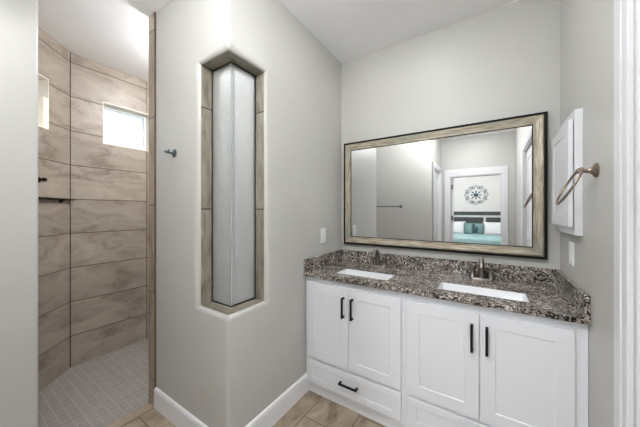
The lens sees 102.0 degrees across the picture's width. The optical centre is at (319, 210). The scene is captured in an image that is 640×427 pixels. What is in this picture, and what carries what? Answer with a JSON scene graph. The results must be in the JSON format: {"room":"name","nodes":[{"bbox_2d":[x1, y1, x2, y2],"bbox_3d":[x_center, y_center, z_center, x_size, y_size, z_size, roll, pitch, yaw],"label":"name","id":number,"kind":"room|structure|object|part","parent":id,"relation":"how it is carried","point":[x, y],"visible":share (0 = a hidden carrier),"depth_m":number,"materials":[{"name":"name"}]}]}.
{"room":"bathroom","nodes":[
{"label":"bathroom","id":0,"kind":"room"},
{"bbox_2d":[0,0,37,426],"bbox_3d":[-1.712,-0.009,1.082,0.120,2.697,0.720,0,0,33],"label":"wall","id":1,"kind":"structure","parent":0,"point":[18,18],"depth_m":1.29,"materials":[{"name":"beige paint"}]},
{"bbox_2d":[38,27,69,392],"bbox_3d":[-2.084,-0.009,1.559,0.160,2.697,1.310,0,0,-12],"label":"wall","id":2,"kind":"structure","parent":0,"point":[53,58],"depth_m":2.05,"materials":[{"name":"beige tile"}]},
{"bbox_2d":[38,177,46,181],"bbox_3d":[-2.049,-0.231,1.911,0.051,0.040,0.040,0,0,-12],"label":"shower valve","id":3,"kind":"object","parent":2,"relation":"attached to","point":[40,179],"visible":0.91,"depth_m":1.90,"materials":[{"name":"brown metal"}]},
{"bbox_2d":[38,73,48,129],"bbox_3d":[-2.114,-0.818,1.787,0.133,0.389,0.400,0,0,-12],"label":"window","id":4,"kind":"structure","parent":2,"relation":"in","point":[43,82],"depth_m":1.98,"materials":[{"name":"beige"}]},
{"bbox_2d":[38,197,74,202],"bbox_3d":[-2.068,-0.081,1.964,0.035,0.034,0.517,0,0,-12],"label":"shower shelf","id":5,"kind":"object","parent":2,"relation":"attached to","point":[59,199],"visible":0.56,"depth_m":2.05,"materials":[{"name":"brown metal"}]},
{"bbox_2d":[70,52,70,366],"bbox_3d":[-2.136,-0.009,2.216,0.005,2.697,0.005,0,0,33],"label":"trim","id":6,"kind":"structure","parent":2,"relation":"attached to","point":[70,52],"depth_m":2.21,"materials":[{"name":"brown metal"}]},
{"bbox_2d":[71,53,148,366],"bbox_3d":[-1.985,-0.009,2.595,0.160,2.697,0.800,0,0,33],"label":"wall","id":7,"kind":"structure","parent":0,"point":[110,183],"depth_m":2.41,"materials":[{"name":"beige tile"}]},
{"bbox_2d":[103,102,148,151],"bbox_3d":[-1.958,-0.818,2.605,0.133,0.389,0.401,0,0,33],"label":"window","id":8,"kind":"structure","parent":7,"relation":"in","point":[106,106],"depth_m":2.68,"materials":[{"name":"beige"}]},
{"bbox_2d":[38,338,386,426],"bbox_3d":[-1.157,1.390,-1.483,6.300,0.100,8.250,0,0,33],"label":"floor","id":9,"kind":"structure","parent":0,"point":[100,391],"depth_m":1.82,"materials":[{"name":"grey tile"}]},
{"bbox_2d":[107,403,153,426],"bbox_3d":[-1.305,1.343,1.564,0.070,0.013,0.532,0,0,33],"label":"trim","id":10,"kind":"structure","parent":9,"relation":"on","point":[147,407],"depth_m":1.68,"materials":[{"name":"beige tile"}]},
{"bbox_2d":[306,276,404,426],"bbox_3d":[0.334,0.909,1.933,0.722,0.861,0.595,0,0,33],"label":"vanity cabinet","id":11,"kind":"object","parent":9,"relation":"on","point":[355,334],"visible":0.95,"depth_m":1.68,"materials":[{"name":"white wood"}]},
{"bbox_3d":[0.051,0.789,1.814,0.334,0.543,0.018,0,0,33],"label":"door","id":12,"kind":"part","parent":11,"relation":"part of","materials":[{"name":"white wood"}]},
{"bbox_3d":[0.150,0.644,1.718,0.012,0.135,0.034,0,0,33],"label":"handle","id":13,"kind":"part","parent":11,"relation":"part of","materials":[{"name":"black metal"}]},
{"bbox_3d":[0.182,1.150,1.696,0.132,0.012,0.034,0,0,33],"label":"handle","id":14,"kind":"part","parent":11,"relation":"part of","materials":[{"name":"black metal"}]},
{"bbox_3d":[0.204,0.644,1.682,0.012,0.135,0.034,0,0,33],"label":"handle","id":15,"kind":"part","parent":11,"relation":"part of","materials":[{"name":"black metal"}]},
{"bbox_3d":[0.196,1.160,1.719,0.680,0.164,0.018,0,0,33],"label":"drawer","id":16,"kind":"part","parent":11,"relation":"part of","materials":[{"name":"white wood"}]},
{"bbox_3d":[0.337,0.789,1.626,0.342,0.543,0.018,0,0,33],"label":"door","id":17,"kind":"part","parent":11,"relation":"part of","materials":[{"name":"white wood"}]},
{"bbox_2d":[405,294,587,426],"bbox_3d":[0.958,0.909,1.522,0.770,0.861,0.595,0,0,33],"label":"vanity cabinet","id":18,"kind":"object","parent":9,"relation":"on","point":[466,365],"visible":0.96,"depth_m":1.28,"materials":[{"name":"white wood"}]},
{"bbox_3d":[0.660,0.789,1.413,0.353,0.543,0.018,0,0,33],"label":"door","id":19,"kind":"part","parent":18,"relation":"part of","materials":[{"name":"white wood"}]},
{"bbox_2d":[303,249,590,325],"bbox_3d":[0.662,0.416,1.729,1.493,0.124,0.582,0,0,33],"label":"countertop","id":20,"kind":"structure","parent":18,"relation":"on","point":[550,293],"depth_m":1.61,"materials":[{"name":"stone"}]},
{"bbox_2d":[337,269,393,279],"bbox_3d":[0.317,0.525,1.839,0.431,0.153,0.214,0,0,33],"label":"sink basin","id":21,"kind":"object","parent":20,"relation":"in","point":[345,271],"visible":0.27,"depth_m":1.91,"materials":[{"name":"white ceramic"}]},
{"bbox_2d":[367,249,388,267],"bbox_3d":[0.449,0.373,2.062,0.145,0.149,0.145,0,0,-17],"label":"faucet","id":22,"kind":"object","parent":20,"relation":"on","point":[375,251],"visible":1,"depth_m":2.05,"materials":[{"name":"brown metal"}]},
{"bbox_3d":[0.421,0.400,2.099,0.045,0.076,0.045,0,0,33],"label":"handle","id":23,"kind":"part","parent":22,"relation":"part of","materials":[{"name":"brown metal"}]},
{"bbox_3d":[0.439,0.367,2.033,0.042,0.137,0.133,0,0,33],"label":"spout","id":24,"kind":"part","parent":22,"relation":"part of","materials":[{"name":"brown metal"}]},
{"bbox_3d":[0.464,0.440,2.071,0.140,0.016,0.052,0,0,33],"label":"plate","id":25,"kind":"part","parent":22,"relation":"part of","materials":[{"name":"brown metal"}]},
{"bbox_3d":[0.506,0.400,2.043,0.045,0.076,0.045,0,0,33],"label":"handle","id":26,"kind":"part","parent":22,"relation":"part of","materials":[{"name":"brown metal"}]},
{"bbox_2d":[465,258,498,281],"bbox_3d":[1.037,0.373,1.675,0.145,0.149,0.145,0,0,-17],"label":"faucet","id":27,"kind":"object","parent":20,"relation":"on","point":[481,274],"visible":1,"depth_m":1.66,"materials":[{"name":"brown metal"}]},
{"bbox_3d":[1.009,0.400,1.712,0.045,0.076,0.045,0,0,33],"label":"handle","id":28,"kind":"part","parent":27,"relation":"part of","materials":[{"name":"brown metal"}]},
{"bbox_3d":[1.027,0.367,1.646,0.042,0.137,0.133,0,0,33],"label":"spout","id":29,"kind":"part","parent":27,"relation":"part of","materials":[{"name":"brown metal"}]},
{"bbox_3d":[1.052,0.440,1.684,0.140,0.016,0.052,0,0,33],"label":"plate","id":30,"kind":"part","parent":27,"relation":"part of","materials":[{"name":"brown metal"}]},
{"bbox_3d":[1.094,0.400,1.656,0.045,0.076,0.045,0,0,33],"label":"handle","id":31,"kind":"part","parent":27,"relation":"part of","materials":[{"name":"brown metal"}]},
{"bbox_2d":[438,282,528,301],"bbox_3d":[0.894,0.525,1.449,0.470,0.153,0.214,0,0,33],"label":"sink basin","id":32,"kind":"object","parent":20,"relation":"in","point":[446,286],"visible":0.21,"depth_m":1.50,"materials":[{"name":"white ceramic"}]},
{"bbox_3d":[0.808,1.160,1.316,0.706,0.164,0.018,0,0,33],"label":"drawer","id":33,"kind":"part","parent":18,"relation":"part of","materials":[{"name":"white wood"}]},
{"bbox_3d":[0.768,0.644,1.311,0.012,0.135,0.034,0,0,33],"label":"handle","id":34,"kind":"part","parent":18,"relation":"part of","materials":[{"name":"black metal"}]},
{"bbox_3d":[0.822,0.644,1.275,0.012,0.135,0.034,0,0,33],"label":"handle","id":35,"kind":"part","parent":18,"relation":"part of","materials":[{"name":"black metal"}]},
{"bbox_3d":[0.957,0.789,1.218,0.349,0.543,0.018,0,0,33],"label":"door","id":36,"kind":"part","parent":18,"relation":"part of","materials":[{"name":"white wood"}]},
{"bbox_2d":[156,0,341,426],"bbox_3d":[-0.492,-0.009,2.099,0.839,2.697,1.236,0,0,33],"label":"wall","id":37,"kind":"structure","parent":0,"point":[221,368],"depth_m":1.63,"materials":[{"name":"beige paint"}]},
{"bbox_2d":[149,13,153,405],"bbox_3d":[-1.122,-0.009,1.853,0.085,2.697,0.152,0,0,33],"label":"trim","id":38,"kind":"structure","parent":37,"relation":"attached to","point":[151,17],"depth_m":1.79,"materials":[{"name":"beige tile"}]},
{"bbox_2d":[154,11,155,388],"bbox_3d":[-1.125,-0.009,1.769,0.003,2.697,0.011,0,0,33],"label":"trim","id":39,"kind":"structure","parent":37,"relation":"attached to","point":[154,11],"depth_m":1.76,"materials":[{"name":"brown"}]},
{"bbox_2d":[164,149,176,156],"bbox_3d":[-0.941,-0.364,1.617,0.060,0.052,0.062,0,0,33],"label":"robe hook","id":40,"kind":"object","parent":37,"relation":"attached to","point":[174,152],"visible":1,"depth_m":1.62,"materials":[{"name":"grey metal"}]},
{"bbox_3d":[-0.925,-0.364,1.638,0.052,0.052,0.010,0,0,33],"label":"hook plate","id":41,"kind":"part","parent":40,"relation":"part of","materials":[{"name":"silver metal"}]},
{"bbox_2d":[154,387,207,426],"bbox_3d":[-0.801,1.272,1.553,0.782,0.135,0.014,0,0,33],"label":"baseboard","id":42,"kind":"structure","parent":37,"relation":"attached to","point":[171,410],"depth_m":1.62,"materials":[{"name":"white paint"}]},
{"bbox_2d":[201,51,263,314],"bbox_3d":[-0.521,-0.150,1.555,0.254,1.408,0.260,0,0,33],"label":"window","id":43,"kind":"structure","parent":37,"relation":"in","point":[232,88],"depth_m":1.54,"materials":[{"name":"white glass"}]},
{"bbox_3d":[-0.578,-0.149,1.529,0.172,1.387,0.010,0,0,33],"label":"glass pane","id":44,"kind":"part","parent":43,"relation":"part of","materials":[{"name":"white glass"}]},
{"bbox_3d":[-0.459,-0.149,1.559,0.010,1.387,0.170,0,0,33],"label":"glass pane","id":45,"kind":"part","parent":43,"relation":"part of","materials":[{"name":"white glass"}]},
{"bbox_2d":[245,373,308,426],"bbox_3d":[-0.285,1.272,1.638,0.014,0.135,0.722,0,0,33],"label":"baseboard","id":46,"kind":"structure","parent":37,"relation":"attached to","point":[278,408],"depth_m":1.69,"materials":[{"name":"white paint"}]},
{"bbox_2d":[321,228,325,242],"bbox_3d":[0.029,0.203,2.118,0.010,0.118,0.078,0,0,33],"label":"light switch","id":47,"kind":"object","parent":37,"relation":"attached to","point":[323,230],"visible":1,"depth_m":2.11,"materials":[{"name":"white plastic"}]},
{"bbox_2d":[38,0,517,81],"bbox_3d":[-1.056,-1.407,-1.549,6.260,0.100,8.250,0,0,33],"label":"ceiling","id":48,"kind":"structure","parent":0,"point":[114,34],"depth_m":1.87,"materials":[{"name":"white paint"}]},
{"bbox_2d":[342,0,559,269],"bbox_3d":[0.864,-0.009,2.018,1.795,2.697,0.120,0,0,33],"label":"wall","id":49,"kind":"structure","parent":0,"point":[501,62],"depth_m":1.85,"materials":[{"name":"beige paint"}]},
{"bbox_2d":[344,111,547,259],"bbox_3d":[0.803,-0.153,1.963,1.393,0.900,0.038,0,0,33],"label":"wall mirror","id":50,"kind":"object","parent":49,"relation":"attached to","point":[481,188],"visible":1,"depth_m":1.84,"materials":[{"name":"silver mirror"}]},
{"bbox_2d":[341,249,558,284],"bbox_3d":[0.816,0.401,1.964,1.493,0.094,0.020,0,0,33],"label":"backsplash","id":51,"kind":"structure","parent":49,"relation":"attached to","point":[509,272],"depth_m":1.85,"materials":[{"name":"stone"}]},
{"bbox_2d":[560,0,634,426],"bbox_3d":[0.511,-0.009,0.023,0.130,2.697,3.600,0,0,33],"label":"wall","id":52,"kind":"structure","parent":0,"point":[586,26],"depth_m":1.05,"materials":[{"name":"beige paint"}]},
{"bbox_2d":[552,108,582,235],"bbox_3d":[1.279,-0.175,1.351,0.048,0.579,0.400,0,0,33],"label":"medicine cabinet","id":53,"kind":"object","parent":52,"relation":"attached to","point":[567,144],"visible":0.96,"depth_m":1.20,"materials":[{"name":"white wood"}]},
{"bbox_3d":[1.267,-0.173,1.363,0.016,0.498,0.394,0,0,33],"label":"cabinet door","id":54,"kind":"part","parent":53,"relation":"part of","materials":[{"name":"white wood"}]},
{"bbox_2d":[569,241,573,265],"bbox_3d":[1.288,0.219,1.329,0.009,0.118,0.080,0,0,33],"label":"wall outlet","id":55,"kind":"object","parent":52,"relation":"attached to","point":[571,244],"visible":1,"depth_m":1.31,"materials":[{"name":"white plastic"}]},
{"bbox_2d":[555,163,599,204],"bbox_3d":[1.028,-0.107,1.039,0.123,0.165,0.166,0,0,33],"label":"towel ring","id":56,"kind":"object","parent":52,"relation":"attached to","point":[594,170],"visible":1,"depth_m":1.02,"materials":[{"name":"brown metal"}]},
{"bbox_2d":[614,0,639,426],"bbox_3d":[0.644,0.253,0.252,0.139,2.175,1.300,0,0,33],"label":"door frame","id":57,"kind":"structure","parent":52,"relation":"in","point":[623,9],"depth_m":0.77,"materials":[{"name":"white paint"}]}
]}

